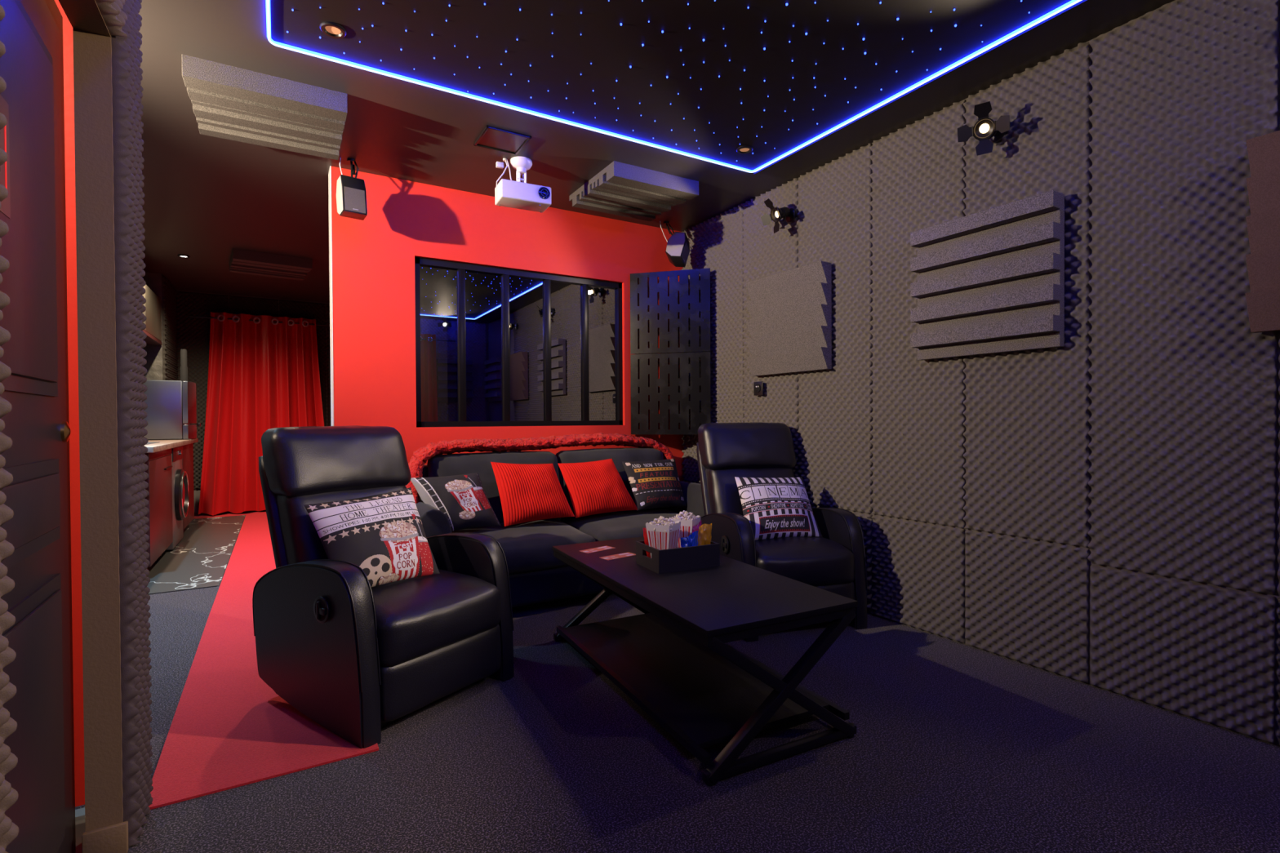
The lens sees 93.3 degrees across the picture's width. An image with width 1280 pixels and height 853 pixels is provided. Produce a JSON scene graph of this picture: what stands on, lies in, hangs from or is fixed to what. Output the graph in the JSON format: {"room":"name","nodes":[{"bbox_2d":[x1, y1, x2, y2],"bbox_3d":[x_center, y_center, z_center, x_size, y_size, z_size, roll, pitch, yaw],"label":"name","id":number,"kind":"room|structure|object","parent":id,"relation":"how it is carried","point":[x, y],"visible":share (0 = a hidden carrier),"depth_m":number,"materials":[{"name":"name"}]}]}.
{"room":"home theater","nodes":[
{"label":"home theater","id":0,"kind":"room"},
{"bbox_2d":[54,0,128,852],"bbox_3d":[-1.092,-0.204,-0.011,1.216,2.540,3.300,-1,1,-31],"label":"door frame","id":1,"kind":"structure","parent":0,"point":[106,831],"depth_m":1.47,"materials":[{"name":"brown paint"}]},
{"bbox_2d":[0,4,19,852],"bbox_3d":[-0.601,-0.211,0.365,0.034,2.536,1.041,-1,1,-31],"label":"sheet","id":2,"kind":"object","parent":1,"relation":"attached to","point":[9,831],"visible":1,"depth_m":0.80,"materials":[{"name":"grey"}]},
{"bbox_2d":[0,0,75,852],"bbox_3d":[-1.171,0.030,1.104,0.054,2.030,0.845,-1,1,-32],"label":"door","id":3,"kind":"structure","parent":1,"relation":"in","point":[35,317],"depth_m":1.23,"materials":[{"name":"black"}]},
{"bbox_2d":[0,94,10,218],"bbox_3d":[-1.077,-0.475,0.997,0.002,0.204,0.210,-1,1,-32],"label":"poster","id":4,"kind":"object","parent":3,"relation":"attached to","point":[5,209],"visible":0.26,"depth_m":1.07,"materials":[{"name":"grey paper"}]},
{"bbox_2d":[95,0,127,36],"bbox_3d":[-1.075,-1.215,1.141,0.034,0.534,0.779,-1,1,-31],"label":"sheet","id":5,"kind":"object","parent":1,"relation":"attached to","point":[114,18],"visible":1,"depth_m":1.42,"materials":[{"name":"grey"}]},
{"bbox_2d":[111,0,153,847],"bbox_3d":[-1.320,-0.220,1.572,0.034,2.536,0.186,-1,1,-31],"label":"sheet","id":6,"kind":"object","parent":1,"relation":"attached to","point":[126,77],"visible":0.99,"depth_m":1.51,"materials":[{"name":"grey"}]},
{"bbox_2d":[142,271,163,380],"bbox_3d":[-3.625,-0.229,3.642,0.500,2.540,5.470,-1,1,-31],"label":"wall","id":7,"kind":"structure","parent":0,"point":[154,357],"depth_m":5.98,"materials":[{"name":"stone"}]},
{"bbox_2d":[142,284,161,345],"bbox_3d":[-4.484,-1.026,5.167,0.400,0.450,1.680,-1,1,-31],"label":"upper cabinet","id":8,"kind":"object","parent":7,"relation":"attached to","point":[153,313],"visible":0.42,"depth_m":5.59,"materials":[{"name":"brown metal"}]},
{"bbox_2d":[146,515,245,595],"bbox_3d":[-4.056,1.024,5.105,1.070,0.006,3.430,-1,1,-31],"label":"floor","id":9,"kind":"structure","parent":0,"point":[200,560],"depth_m":4.70,"materials":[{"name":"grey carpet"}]},
{"bbox_2d":[144,448,173,577],"bbox_3d":[-3.789,0.604,4.336,0.592,0.860,1.000,-1,1,-31],"label":"base cabinet","id":10,"kind":"object","parent":9,"relation":"on","point":[159,470],"visible":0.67,"depth_m":4.38,"materials":[{"name":"red wood"}]},
{"bbox_2d":[144,438,198,453],"bbox_3d":[-4.152,0.147,4.891,0.695,0.042,2.530,-1,1,-31],"label":"countertop","id":11,"kind":"structure","parent":10,"relation":"on","point":[153,446],"depth_m":4.78,"materials":[{"name":"beige stone"}]},
{"bbox_2d":[142,379,200,439],"bbox_3d":[-4.571,-0.154,5.716,0.635,0.545,0.500,-1,1,-31],"label":"fridge","id":12,"kind":"object","parent":11,"relation":"on","point":[171,407],"visible":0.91,"depth_m":5.57,"materials":[{"name":"silver metal"}]},
{"bbox_2d":[180,349,187,381],"bbox_3d":[-4.435,-0.590,5.875,0.060,0.320,0.060,-1,1,-31],"label":"bottle","id":13,"kind":"object","parent":12,"relation":"on","point":[184,368],"visible":0.93,"depth_m":5.85,"materials":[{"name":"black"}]},
{"bbox_2d":[165,445,188,550],"bbox_3d":[-4.182,0.589,5.056,0.614,0.840,0.600,-1,1,-31],"label":"washing machine","id":14,"kind":"object","parent":9,"relation":"on","point":[180,477],"visible":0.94,"depth_m":5.07,"materials":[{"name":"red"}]},
{"bbox_2d":[182,443,194,528],"bbox_3d":[-4.577,0.595,5.648,0.580,0.860,0.780,-1,1,-31],"label":"base cabinet","id":15,"kind":"object","parent":9,"relation":"on","point":[188,450],"visible":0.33,"depth_m":5.84,"materials":[{"name":"red wood"}]},
{"bbox_2d":[176,289,329,515],"bbox_3d":[-4.559,-0.262,7.165,2.700,2.540,0.060,-1,1,-31],"label":"wall","id":16,"kind":"structure","parent":0,"point":[196,492],"depth_m":6.99,"materials":[{"name":"black paint"}]},
{"bbox_2d":[176,291,228,489],"bbox_3d":[-4.960,-0.402,6.869,0.486,2.230,0.036,-1,1,-31],"label":"sheet","id":17,"kind":"object","parent":16,"relation":"attached to","point":[193,333],"visible":0.4,"depth_m":6.84,"materials":[{"name":"grey"}]},
{"bbox_2d":[279,299,326,426],"bbox_3d":[-4.105,-0.412,7.378,0.496,2.230,0.036,-1,1,-31],"label":"sheet","id":18,"kind":"object","parent":16,"relation":"attached to","point":[290,308],"visible":0.16,"depth_m":7.46,"materials":[{"name":"grey"}]},
{"bbox_2d":[325,303,330,426],"bbox_3d":[-3.701,-0.416,7.618,0.436,2.230,0.036,-1,1,-31],"label":"sheet","id":19,"kind":"object","parent":16,"relation":"attached to","point":[327,307],"visible":0.04,"depth_m":7.51,"materials":[{"name":"grey"}]},
{"bbox_2d":[331,166,684,480],"bbox_3d":[-0.754,-0.251,4.205,2.479,2.540,0.140,-1,1,-31],"label":"wall","id":20,"kind":"structure","parent":0,"point":[374,295],"depth_m":3.76,"materials":[{"name":"red paint"}]},
{"bbox_2d":[328,165,333,426],"bbox_3d":[-1.820,-0.238,3.571,0.006,2.540,0.147,-1,1,-31],"label":"trim","id":21,"kind":"structure","parent":20,"relation":"attached to","point":[330,169],"depth_m":3.52,"materials":[{"name":"white paint"}]},
{"bbox_2d":[414,257,622,426],"bbox_3d":[-0.784,-0.534,4.173,1.483,1.063,0.060,-1,1,-31],"label":"window","id":22,"kind":"structure","parent":20,"relation":"in","point":[495,346],"depth_m":4.13,"materials":[{"name":"black glass"}]},
{"bbox_2d":[630,351,711,434],"bbox_3d":[0.221,-0.239,4.433,0.597,0.596,0.018,0,1,15],"label":"slotted acoustic panel","id":23,"kind":"object","parent":20,"relation":"attached to","point":[645,369],"visible":0.98,"depth_m":4.42,"materials":[{"name":"black wood"}]},
{"bbox_2d":[630,267,711,354],"bbox_3d":[0.218,-0.839,4.427,0.597,0.596,0.018,0,1,15],"label":"slotted acoustic panel","id":24,"kind":"object","parent":20,"relation":"attached to","point":[695,284],"visible":1,"depth_m":4.42,"materials":[{"name":"black wood"}]},
{"bbox_2d":[137,0,1174,302],"bbox_3d":[-1.366,-1.560,3.481,4.445,0.100,9.800,-1,1,-31],"label":"ceiling","id":25,"kind":"structure","parent":0,"point":[206,197],"depth_m":3.32,"materials":[{"name":"grey paint"}]},
{"bbox_2d":[177,253,190,257],"bbox_3d":[-4.044,-1.509,5.356,0.090,0.012,0.090,-1,1,-31],"label":"recessed light","id":26,"kind":"object","parent":25,"relation":"in","point":[181,255],"visible":1,"depth_m":5.34,"materials":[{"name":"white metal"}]},
{"bbox_2d":[182,53,347,159],"bbox_3d":[-1.736,-1.458,2.845,0.600,0.086,0.620,-1,1,-30],"label":"acoustic panel","id":27,"kind":"object","parent":25,"relation":"attached to","point":[229,102],"visible":1,"depth_m":2.71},
{"bbox_2d":[229,248,312,280],"bbox_3d":[-3.408,-1.478,5.571,0.600,0.086,0.620,-1,1,-37],"label":"foam block","id":28,"kind":"object","parent":25,"relation":"attached to","point":[242,261],"visible":1,"depth_m":5.43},
{"bbox_2d":[336,157,367,220],"bbox_3d":[-1.603,-1.331,3.352,0.124,0.358,0.183,-1,1,-39],"label":"wall speaker","id":29,"kind":"object","parent":25,"relation":"hanging from","point":[351,193],"visible":1,"depth_m":3.30,"materials":[{"name":"black plastic"}]},
{"bbox_2d":[343,186,365,213],"bbox_3d":[-1.553,-1.234,3.291,0.104,0.132,0.016,-1,-2,-39],"label":"grille","id":30,"kind":"object","parent":29,"relation":"attached to","point":[354,197],"depth_m":3.29,"materials":[{"name":"plastic"}]},
{"bbox_2d":[473,124,531,155],"bbox_3d":[-0.725,-1.504,3.182,0.236,0.012,0.236,-1,1,-31],"label":"ceiling hatch","id":31,"kind":"object","parent":25,"relation":"attached to","point":[493,138],"visible":1,"depth_m":3.17,"materials":[{"name":"black metal"}]},
{"bbox_2d":[494,155,551,213],"bbox_3d":[-0.663,-1.380,3.421,0.286,0.269,0.178,-1,1,-27],"label":"projector","id":32,"kind":"object","parent":25,"relation":"attached to","point":[517,194],"visible":1,"depth_m":3.38,"materials":[{"name":"white plastic"}]},
{"bbox_2d":[568,160,698,221],"bbox_3d":[-0.050,-1.479,3.866,0.600,0.086,0.620,-1,1,-31],"label":"acoustic panel","id":33,"kind":"object","parent":25,"relation":"attached to","point":[620,188],"visible":1,"depth_m":3.74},
{"bbox_2d":[270,0,1071,169],"bbox_3d":[0.512,-1.496,1.460,2.435,0.004,3.485,-1,1,-31],"label":"panel","id":34,"kind":"object","parent":25,"relation":"attached to","point":[611,47],"visible":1,"depth_m":2.42,"materials":[{"name":"black"}]},
{"bbox_2d":[320,21,346,38],"bbox_3d":[-1.154,-1.492,2.273,0.090,0.012,0.090,-1,1,-31],"label":"recessed light","id":35,"kind":"object","parent":34,"relation":"attached to","point":[332,29],"visible":1,"depth_m":2.27,"materials":[{"name":"black metal"}]},
{"bbox_2d":[736,145,752,154],"bbox_3d":[0.571,-1.513,3.300,0.090,0.012,0.090,-1,1,-31],"label":"recessed light","id":36,"kind":"object","parent":34,"relation":"attached to","point":[743,149],"visible":1,"depth_m":3.29,"materials":[{"name":"black metal"}]},
{"bbox_2d":[659,221,689,266],"bbox_3d":[0.243,-1.347,4.436,0.231,0.370,0.199,0,1,25],"label":"wall speaker","id":37,"kind":"object","parent":25,"relation":"hanging from","point":[677,248],"visible":1,"depth_m":4.37,"materials":[{"name":"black plastic"}]},
{"bbox_2d":[680,241,689,266],"bbox_3d":[0.330,-1.250,4.379,0.016,0.132,0.104,14,-18,26],"label":"grille","id":38,"kind":"object","parent":37,"relation":"attached to","point":[685,249],"depth_m":4.36,"materials":[{"name":"plastic"}]},
{"bbox_2d":[265,0,1088,174],"bbox_3d":[0.518,-1.490,1.464,2.476,0.022,3.519,-1,1,-31],"label":"led strip","id":39,"kind":"object","parent":25,"relation":"attached to","point":[1071,4],"visible":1,"depth_m":2.65,"materials":[{"name":"blue"}]},
{"bbox_2d":[75,511,1279,852],"bbox_3d":[-1.352,1.058,3.509,4.445,0.064,9.800,-1,1,-31],"label":"floor","id":40,"kind":"structure","parent":0,"point":[956,747],"depth_m":1.81,"materials":[{"name":"carpet"}]},
{"bbox_2d":[148,511,378,809],"bbox_3d":[-2.721,1.023,4.495,1.900,0.006,6.305,-1,1,-31],"label":"carpet runner","id":41,"kind":"object","parent":40,"relation":"on","point":[229,729],"visible":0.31,"depth_m":2.14,"materials":[{"name":"red carpet"}]},
{"bbox_2d":[252,425,514,748],"bbox_3d":[-1.036,0.519,2.420,0.850,1.042,0.712,0,1,33],"label":"recliner","id":42,"kind":"object","parent":41,"relation":"on","point":[354,657],"visible":0.88,"depth_m":2.23,"materials":[{"name":"black leather"}]},
{"bbox_2d":[275,485,439,586],"bbox_3d":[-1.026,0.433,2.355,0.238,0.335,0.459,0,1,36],"label":"cushion","id":43,"kind":"object","parent":42,"relation":"on","point":[383,535],"visible":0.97,"depth_m":2.29,"materials":[{"name":"black fabric"}]},
{"bbox_2d":[371,568,500,666],"bbox_3d":[-0.925,0.713,2.364,0.602,0.229,0.540,0,1,33],"label":"seat cushion","id":44,"kind":"object","parent":42,"relation":"on","point":[428,620],"depth_m":2.20,"materials":[{"name":"black leather"}]},
{"bbox_2d":[415,447,704,607],"bbox_3d":[-0.438,0.589,3.797,2.000,0.866,0.834,-1,1,-31],"label":"sofa","id":45,"kind":"object","parent":40,"relation":"on","point":[535,575],"visible":0.44,"depth_m":3.55,"materials":[{"name":"leather"}]},
{"bbox_2d":[410,472,501,531],"bbox_3d":[-1.024,0.423,3.366,0.475,0.308,0.174,-1,1,-31],"label":"cushion","id":46,"kind":"object","parent":45,"relation":"on","point":[464,500],"visible":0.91,"depth_m":3.33,"materials":[{"name":"black fabric"}]},
{"bbox_2d":[426,451,561,523],"bbox_3d":[-0.885,0.392,3.744,0.808,0.466,0.251,-1,1,-31],"label":"cushion","id":47,"kind":"object","parent":45,"relation":"on","point":[451,464],"depth_m":3.64,"materials":[{"name":"fabric"}]},
{"bbox_2d":[451,520,595,574],"bbox_3d":[-0.741,0.690,3.508,0.811,0.218,0.646,-1,1,-31],"label":"seat cushion","id":48,"kind":"object","parent":45,"relation":"on","point":[527,547],"depth_m":3.34,"materials":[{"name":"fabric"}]},
{"bbox_2d":[490,462,574,526],"bbox_3d":[-0.641,0.388,3.623,0.465,0.362,0.201,-1,1,-31],"label":"cushion","id":49,"kind":"object","parent":45,"relation":"on","point":[527,492],"visible":1,"depth_m":3.56,"materials":[{"name":"red fabric"}]},
{"bbox_2d":[405,432,675,503],"bbox_3d":[-0.545,0.328,3.892,1.890,0.552,0.465,-1,1,-31],"label":"fur throw","id":50,"kind":"object","parent":45,"relation":"on","point":[422,455],"visible":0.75,"depth_m":3.82,"materials":[{"name":"red fur"}]},
{"bbox_2d":[558,458,637,518],"bbox_3d":[-0.263,0.386,3.866,0.501,0.342,0.192,-1,1,-31],"label":"cushion","id":51,"kind":"object","parent":45,"relation":"on","point":[594,487],"visible":1,"depth_m":3.80,"materials":[{"name":"red fabric"}]},
{"bbox_2d":[555,447,669,519],"bbox_3d":[-0.181,0.384,4.162,0.807,0.467,0.252,-1,1,-31],"label":"cushion","id":52,"kind":"object","parent":45,"relation":"on","point":[618,455],"depth_m":4.10,"materials":[{"name":"fabric"}]},
{"bbox_2d":[560,509,678,541],"bbox_3d":[-0.037,0.682,3.927,0.811,0.218,0.646,-1,1,-31],"label":"seat cushion","id":53,"kind":"object","parent":45,"relation":"on","point":[618,525],"depth_m":3.76,"materials":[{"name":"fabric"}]},
{"bbox_2d":[622,458,687,511],"bbox_3d":[0.103,0.387,4.062,0.433,0.322,0.176,-1,1,-31],"label":"cushion","id":54,"kind":"object","parent":45,"relation":"on","point":[654,484],"visible":1,"depth_m":4.02,"materials":[{"name":"black fabric"}]},
{"bbox_2d":[552,536,857,786],"bbox_3d":[0.152,0.805,2.459,0.600,0.455,1.330,-1,1,-28],"label":"coffee table","id":55,"kind":"object","parent":40,"relation":"on","point":[673,660],"visible":0.93,"depth_m":2.11,"materials":[{"name":"black wood"}]},
{"bbox_2d":[579,546,615,553],"bbox_3d":[-0.199,0.575,2.825,0.164,0.001,0.068,-1,1,-43],"label":"ticket","id":56,"kind":"object","parent":55,"relation":"on","point":[603,548],"visible":1,"depth_m":2.82,"materials":[{"name":"red"}]},
{"bbox_2d":[600,552,635,560],"bbox_3d":[-0.095,0.576,2.683,0.164,0.001,0.068,-1,1,-39],"label":"ticket","id":57,"kind":"object","parent":55,"relation":"on","point":[624,554],"visible":0.98,"depth_m":2.68,"materials":[{"name":"red"}]},
{"bbox_2d":[635,540,719,573],"bbox_3d":[0.156,0.531,2.525,0.285,0.092,0.205,-1,1,-26],"label":"tray","id":58,"kind":"object","parent":55,"relation":"on","point":[692,557],"visible":0.87,"depth_m":2.44,"materials":[{"name":"black wood"}]},
{"bbox_2d":[642,527,651,558],"bbox_3d":[0.048,0.494,2.535,0.075,0.142,0.057,-1,1,-31],"label":"snack bag","id":59,"kind":"object","parent":58,"relation":"in","point":[645,533],"visible":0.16,"depth_m":2.51,"materials":[{"name":"red plastic"}]},
{"bbox_2d":[645,515,680,556],"bbox_3d":[0.096,0.469,2.463,0.110,0.202,0.109,0,1,29],"label":"popcorn box","id":60,"kind":"object","parent":58,"relation":"in","point":[662,533],"visible":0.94,"depth_m":2.43,"materials":[{"name":"white cardboard"}]},
{"bbox_2d":[668,510,701,547],"bbox_3d":[0.194,0.464,2.596,0.109,0.209,0.109,0,1,25],"label":"popcorn box","id":61,"kind":"object","parent":58,"relation":"in","point":[687,522],"visible":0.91,"depth_m":2.55,"materials":[{"name":"white"}]},
{"bbox_2d":[680,530,697,547],"bbox_3d":[0.209,0.500,2.484,0.087,0.133,0.044,-1,1,-31],"label":"snack bag","id":62,"kind":"object","parent":58,"relation":"in","point":[692,540],"visible":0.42,"depth_m":2.48,"materials":[{"name":"blue plastic"}]},
{"bbox_2d":[691,520,702,533],"bbox_3d":[0.244,0.477,2.543,0.057,0.159,0.034,-1,1,-31],"label":"snack bag","id":63,"kind":"object","parent":58,"relation":"in","point":[695,528],"visible":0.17,"depth_m":2.54,"materials":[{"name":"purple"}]},
{"bbox_2d":[697,523,711,545],"bbox_3d":[0.264,0.487,2.520,0.114,0.156,0.042,-1,1,-42],"label":"snack bag","id":64,"kind":"object","parent":58,"relation":"in","point":[704,536],"visible":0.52,"depth_m":2.52,"materials":[{"name":"orange"}]},
{"bbox_2d":[563,613,829,748],"bbox_3d":[0.144,0.968,2.478,0.540,0.018,1.170,-1,1,-28],"label":"shelf","id":65,"kind":"object","parent":55,"relation":"attached to","point":[706,698],"depth_m":2.30,"materials":[{"name":"black wood"}]},
{"bbox_2d":[696,422,867,641],"bbox_3d":[0.711,0.499,3.330,0.712,1.042,0.850,0,1,-16],"label":"recliner","id":66,"kind":"object","parent":40,"relation":"on","point":[834,562],"visible":0.65,"depth_m":3.17,"materials":[{"name":"black leather"}]},
{"bbox_2d":[705,467,794,515],"bbox_3d":[0.666,0.418,3.533,0.541,0.403,0.273,0,1,-16],"label":"cushion","id":67,"kind":"object","parent":66,"relation":"on","point":[722,492],"depth_m":3.45,"materials":[{"name":"black leather"}]},
{"bbox_2d":[734,476,822,540],"bbox_3d":[0.740,0.434,3.285,0.457,0.312,0.246,0,1,-15],"label":"cushion","id":68,"kind":"object","parent":66,"relation":"on","point":[776,507],"visible":0.99,"depth_m":3.22,"materials":[{"name":"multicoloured fabric"}]},
{"bbox_2d":[755,536,854,586],"bbox_3d":[0.757,0.695,3.216,0.540,0.229,0.602,0,1,-16],"label":"seat cushion","id":69,"kind":"object","parent":66,"relation":"on","point":[824,561],"depth_m":2.97,"materials":[{"name":"black leather"}]},
{"bbox_2d":[724,0,1279,746],"bbox_3d":[1.646,-0.248,2.695,0.100,2.540,5.150,-1,1,-31],"label":"wall","id":70,"kind":"structure","parent":0,"point":[1277,596],"depth_m":2.05,"materials":[{"name":"black paint"}]},
{"bbox_2d":[680,204,744,484],"bbox_3d":[0.517,-0.532,4.452,0.036,1.994,0.722,-1,1,-31],"label":"sheet","id":71,"kind":"object","parent":70,"relation":"attached to","point":[716,243],"visible":0.55,"depth_m":4.32,"materials":[{"name":"grey"}]},
{"bbox_2d":[753,381,763,395],"bbox_3d":[0.771,-0.249,3.955,0.015,0.090,0.086,-1,1,-31],"label":"wall socket","id":72,"kind":"object","parent":70,"relation":"attached to","point":[757,386],"visible":1,"depth_m":3.95,"materials":[{"name":"black plastic"}]},
{"bbox_2d":[740,177,799,477],"bbox_3d":[0.834,-0.528,3.920,0.036,1.994,0.504,-1,1,-31],"label":"sheet","id":73,"kind":"object","parent":70,"relation":"attached to","point":[766,253],"visible":0.48,"depth_m":3.91,"materials":[{"name":"grey"}]},
{"bbox_2d":[760,198,795,233],"bbox_3d":[0.839,-1.271,3.675,0.190,0.187,0.192,-1,1,-31],"label":"spotlight","id":74,"kind":"object","parent":70,"relation":"attached to","point":[776,214],"visible":1,"depth_m":3.67,"materials":[{"name":"black metal"}]},
{"bbox_2d":[745,260,831,376],"bbox_3d":[0.891,-0.632,3.697,0.088,0.605,0.640,-1,1,-31],"label":"panel","id":75,"kind":"object","parent":70,"relation":"attached to","point":[789,326],"visible":1,"depth_m":3.63,"materials":[{"name":"grey fabric"}]},
{"bbox_2d":[796,142,872,514],"bbox_3d":[1.101,-0.525,3.471,0.036,1.994,0.529,-1,1,-31],"label":"sheet","id":76,"kind":"object","parent":70,"relation":"attached to","point":[834,455],"visible":0.79,"depth_m":3.41,"materials":[{"name":"grey"}]},
{"bbox_2d":[810,505,872,613],"bbox_3d":[1.108,0.745,3.485,0.036,0.537,0.529,-1,1,-31],"label":"sheet","id":77,"kind":"object","parent":70,"relation":"attached to","point":[865,521],"visible":0.09,"depth_m":3.28,"materials":[{"name":"grey"}]},
{"bbox_2d":[869,99,965,528],"bbox_3d":[1.369,-0.521,3.020,0.036,1.994,0.508,-1,1,-31],"label":"acoustic foam panel","id":78,"kind":"object","parent":70,"relation":"attached to","point":[917,460],"visible":0.79,"depth_m":3.04,"materials":[{"name":"grey"}]},
{"bbox_2d":[871,515,965,644],"bbox_3d":[1.376,0.748,3.034,0.037,0.537,0.508,-1,1,-31],"label":"sheet","id":79,"kind":"object","parent":70,"relation":"attached to","point":[918,579],"visible":1,"depth_m":3.00,"materials":[{"name":"grey"}]},
{"bbox_2d":[957,101,1009,155],"bbox_3d":[1.489,-1.258,2.572,0.199,0.182,0.185,-1,1,-31],"label":"spotlight","id":80,"kind":"object","parent":70,"relation":"attached to","point":[988,131],"visible":1,"depth_m":2.58,"materials":[{"name":"black metal"}]},
{"bbox_2d":[910,190,1064,359],"bbox_3d":[1.503,-0.627,2.670,0.088,0.610,0.628,-1,1,-31],"label":"panel","id":81,"kind":"object","parent":70,"relation":"attached to","point":[990,281],"visible":1,"depth_m":2.60,"materials":[{"name":"grey fabric"}]},
{"bbox_2d":[963,41,1090,547],"bbox_3d":[1.630,-0.518,2.583,0.036,1.994,0.498,-1,1,-31],"label":"acoustic foam panel","id":82,"kind":"object","parent":70,"relation":"attached to","point":[1027,465],"visible":0.66,"depth_m":2.53,"materials":[{"name":"grey"}]},
{"bbox_2d":[964,529,1089,684],"bbox_3d":[1.637,0.751,2.596,0.037,0.537,0.498,-1,1,-31],"label":"sheet","id":83,"kind":"object","parent":70,"relation":"attached to","point":[1027,601],"visible":1,"depth_m":2.57,"materials":[{"name":"grey"}]},
{"bbox_2d":[1089,564,1275,743],"bbox_3d":[1.899,0.785,2.156,0.037,0.477,0.515,-1,1,-31],"label":"sheet","id":84,"kind":"object","parent":70,"relation":"attached to","point":[1200,651],"visible":1,"depth_m":2.12,"materials":[{"name":"grey"}]},
{"bbox_2d":[1087,0,1279,595],"bbox_3d":[1.892,-0.485,2.143,0.036,2.054,0.515,-1,1,-31],"label":"acoustic foam panel","id":85,"kind":"object","parent":70,"relation":"attached to","point":[1183,420],"visible":0.93,"depth_m":2.12,"materials":[{"name":"grey"}]},
{"bbox_2d":[1245,130,1279,333],"bbox_3d":[2.116,-0.600,1.641,0.088,0.600,0.664,-1,1,-31],"label":"panel","id":86,"kind":"object","parent":70,"relation":"attached to","point":[1263,263],"visible":1,"depth_m":1.89,"materials":[{"name":"grey fabric"}]},
{"bbox_2d":[1275,598,1279,746],"bbox_3d":[2.164,0.788,1.711,0.037,0.477,0.510,-1,1,-31],"label":"sheet","id":87,"kind":"object","parent":70,"relation":"attached to","point":[1277,735],"visible":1,"depth_m":1.93,"materials":[{"name":"grey"}]},
{"bbox_2d":[1276,330,1279,595],"bbox_3d":[2.157,-0.481,1.697,0.036,2.054,0.510,-1,1,-31],"label":"sheet","id":88,"kind":"object","parent":70,"relation":"attached to","point":[1278,451],"visible":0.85,"depth_m":1.92,"materials":[{"name":"grey"}]},
{"bbox_3d":[-5.024,-0.251,6.422,0.060,2.540,0.740,-1,1,-31],"label":"wall","id":89,"kind":"structure","parent":0,"visible":0},
{"bbox_2d":[161,275,177,380],"bbox_3d":[-4.950,-0.696,6.382,0.036,1.630,0.796,-1,1,-31],"label":"sheet","id":90,"kind":"object","parent":89,"relation":"attached to","point":[169,293],"visible":0.63,"depth_m":6.25,"materials":[{"name":"grey"}]},
{"bbox_3d":[-2.378,-0.260,5.897,0.050,2.540,4.430,-1,1,-31],"label":"wall","id":91,"kind":"structure","parent":0,"visible":0},
{"bbox_2d":[188,311,329,515],"bbox_3d":[-4.220,-0.152,7.146,1.780,2.282,0.147,-1,1,-31],"label":"curtain","id":92,"kind":"object","parent":91,"relation":"hanging from","point":[264,370],"visible":0.82,"depth_m":6.97,"materials":[{"name":"red fabric"}]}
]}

